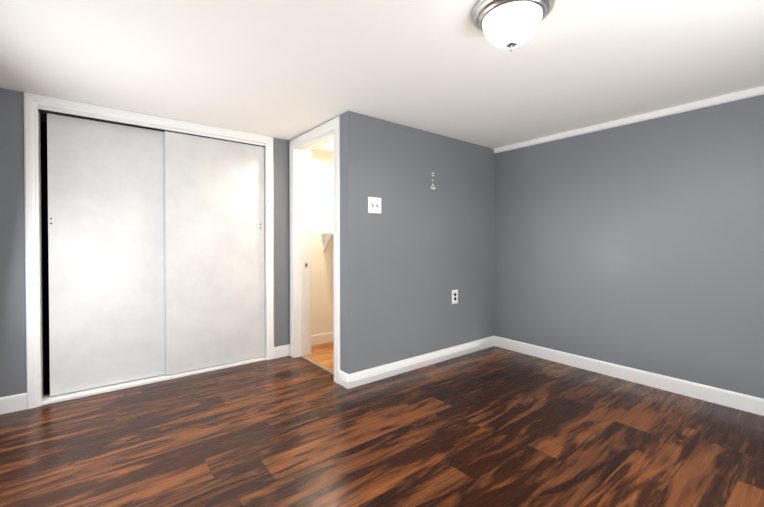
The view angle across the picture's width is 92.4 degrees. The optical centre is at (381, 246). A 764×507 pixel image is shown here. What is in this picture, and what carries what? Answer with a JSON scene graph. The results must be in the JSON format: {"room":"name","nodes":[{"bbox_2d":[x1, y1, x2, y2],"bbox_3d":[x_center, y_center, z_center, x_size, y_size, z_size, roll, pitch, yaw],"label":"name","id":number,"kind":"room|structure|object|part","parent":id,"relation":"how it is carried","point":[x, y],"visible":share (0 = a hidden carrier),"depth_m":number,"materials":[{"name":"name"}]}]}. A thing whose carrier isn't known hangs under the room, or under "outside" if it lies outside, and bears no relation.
{"room":"empty bedroom","nodes":[
{"label":"empty bedroom","id":0,"kind":"room"},
{"bbox_2d":[0,88,289,396],"bbox_3d":[-1.857,0.029,3.137,2.549,2.200,0.150,-1,1,-38],"label":"wall","id":1,"kind":"structure","parent":0,"point":[13,376],"depth_m":2.53,"materials":[{"name":"grey paint"}]},
{"bbox_2d":[0,393,26,414],"bbox_3d":[-2.630,1.081,2.435,0.390,0.112,0.014,-1,1,-38],"label":"baseboard","id":2,"kind":"structure","parent":1,"relation":"attached to","point":[17,402],"depth_m":2.51,"materials":[{"name":"white wood"}]},
{"bbox_2d":[47,113,165,395],"bbox_3d":[-2.108,0.064,2.943,0.846,2.070,0.033,-1,1,-38],"label":"closet door","id":3,"kind":"structure","parent":1,"relation":"in","point":[106,237],"depth_m":2.87,"materials":[{"name":"paint"}]},
{"bbox_2d":[23,92,273,408],"bbox_3d":[-1.823,0.029,3.151,1.778,2.200,0.169,-1,1,-38],"label":"trim","id":4,"kind":"structure","parent":1,"relation":"attached to","point":[35,105],"depth_m":2.70,"materials":[{"name":"white wood"}]},
{"bbox_2d":[164,131,264,374],"bbox_3d":[-1.504,0.059,3.370,0.849,2.070,0.033,-1,1,-38],"label":"closet door","id":5,"kind":"structure","parent":1,"relation":"in","point":[214,261],"depth_m":3.33,"materials":[{"name":"paint"}]},
{"bbox_2d":[40,121,333,376],"bbox_3d":[-1.424,0.018,4.019,4.320,2.200,0.700,-1,1,-38],"label":"wall","id":6,"kind":"structure","parent":0,"point":[322,291],"depth_m":4.16,"materials":[{"name":"beige paint"}]},
{"bbox_2d":[311,332,333,345],"bbox_3d":[-0.223,1.056,4.567,1.771,0.112,0.014,-1,1,-38],"label":"baseboard","id":7,"kind":"structure","parent":6,"relation":"attached to","point":[322,338],"depth_m":4.20,"materials":[{"name":"white wood"}]},
{"bbox_2d":[321,233,333,251],"bbox_3d":[-0.007,-0.042,4.504,1.468,0.220,0.360,-1,1,-38],"label":"shelf","id":8,"kind":"object","parent":6,"relation":"attached to","point":[326,238],"visible":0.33,"depth_m":4.16,"materials":[{"name":"white wood"}]},
{"bbox_2d":[290,111,365,373],"bbox_3d":[-0.538,0.026,3.385,0.170,2.200,1.092,-1,1,-38],"label":"wall","id":9,"kind":"structure","parent":0,"point":[352,242],"depth_m":2.95,"materials":[{"name":"grey paint"}]},
{"bbox_2d":[294,131,332,356],"bbox_3d":[-0.569,0.065,3.425,0.174,2.120,0.810,-1,1,-38],"label":"lining","id":10,"kind":"object","parent":9,"relation":"attached to","point":[302,249],"visible":0.42,"depth_m":3.71,"materials":[{"name":"white wood"}]},
{"bbox_2d":[289,116,339,383],"bbox_3d":[-0.569,0.031,3.425,0.208,2.188,0.946,-1,1,-38],"label":"door frame","id":11,"kind":"structure","parent":9,"relation":"attached to","point":[333,125],"depth_m":3.06,"materials":[{"name":"white wood"}]},
{"bbox_2d":[344,336,495,388],"bbox_3d":[0.477,1.068,3.504,1.925,0.112,0.031,-1,1,-38],"label":"baseboard","id":12,"kind":"structure","parent":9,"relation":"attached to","point":[352,380],"depth_m":3.33,"materials":[{"name":"white wood"}]},
{"bbox_2d":[0,341,763,506],"bbox_3d":[-0.005,1.189,2.231,4.560,0.100,5.285,-1,1,-38],"label":"floor","id":13,"kind":"structure","parent":0,"point":[494,426],"depth_m":2.13,"materials":[{"name":"laminate"}]},
{"bbox_2d":[301,355,333,373],"bbox_3d":[-0.570,1.122,3.437,0.045,0.007,0.770,-1,1,-38],"label":"threshold","id":14,"kind":"object","parent":13,"relation":"on","point":[318,364],"visible":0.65,"depth_m":3.46,"materials":[{"name":"beige wood"}]},
{"bbox_2d":[0,0,763,152],"bbox_3d":[-0.005,-1.111,2.204,4.560,0.100,5.285,-1,1,-38],"label":"ceiling","id":15,"kind":"structure","parent":0,"point":[289,70],"depth_m":2.10,"materials":[{"name":"paint"}]},
{"bbox_2d":[471,0,554,51],"bbox_3d":[0.578,-0.961,1.633,0.348,0.186,0.348,-1,1,-38],"label":"ceiling light","id":16,"kind":"object","parent":15,"relation":"attached to","point":[482,10],"depth_m":1.56,"materials":[{"name":"white glass"}]},
{"bbox_3d":[0.578,-0.957,1.633,0.252,0.114,0.252,-1,1,-38],"label":"ceiling light shade","id":17,"kind":"part","parent":16,"relation":"part of","materials":[{"name":"white glass"}]},
{"bbox_2d":[366,115,494,368],"bbox_3d":[0.529,0.023,3.600,1.771,2.200,0.110,-1,1,-38],"label":"wall","id":18,"kind":"structure","parent":0,"point":[428,249],"depth_m":3.43,"materials":[{"name":"grey paint"}]},
{"bbox_2d":[368,197,380,213],"bbox_3d":[-0.056,-0.340,3.052,0.138,0.132,0.020,-1,1,-38],"label":"switch plate","id":19,"kind":"object","parent":18,"relation":"attached to","point":[374,204],"visible":1,"depth_m":3.05,"materials":[{"name":"white plastic"}]},
{"bbox_2d":[452,290,457,303],"bbox_3d":[0.736,0.510,3.692,0.088,0.138,0.010,-1,1,-38],"label":"electrical outlet plate","id":20,"kind":"object","parent":18,"relation":"attached to","point":[454,296],"visible":1,"depth_m":3.69,"materials":[{"name":"white plastic"}]},
{"bbox_2d":[494,95,763,398],"bbox_3d":[1.870,0.025,3.424,0.120,2.200,4.620,-1,1,-38],"label":"wall","id":21,"kind":"structure","parent":0,"point":[638,245],"depth_m":2.98,"materials":[{"name":"grey paint"}]},
{"bbox_2d":[494,86,763,152],"bbox_3d":[2.247,-1.043,2.820,0.020,0.050,3.223,-1,1,-38],"label":"crown molding","id":22,"kind":"structure","parent":21,"relation":"attached to","point":[749,93],"depth_m":2.96,"materials":[{"name":"white wood"}]},
{"bbox_2d":[496,336,763,415],"bbox_3d":[2.240,1.076,2.858,0.014,0.112,3.193,-1,1,-38],"label":"baseboard","id":23,"kind":"structure","parent":21,"relation":"attached to","point":[715,395],"depth_m":2.97,"materials":[{"name":"white wood"}]},
{"bbox_3d":[-0.522,-1.024,3.718,0.202,0.108,0.202,-1,1,-38],"label":"ceiling light","id":24,"kind":"object","parent":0,"visible":0},
{"bbox_2d":[324,142,332,148],"bbox_3d":[-0.522,-1.022,3.718,0.146,0.066,0.146,-1,1,-38],"label":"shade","id":25,"kind":"object","parent":24,"relation":"attached to","point":[329,145],"visible":0.5,"depth_m":3.68,"materials":[{"name":"white"}]}
]}

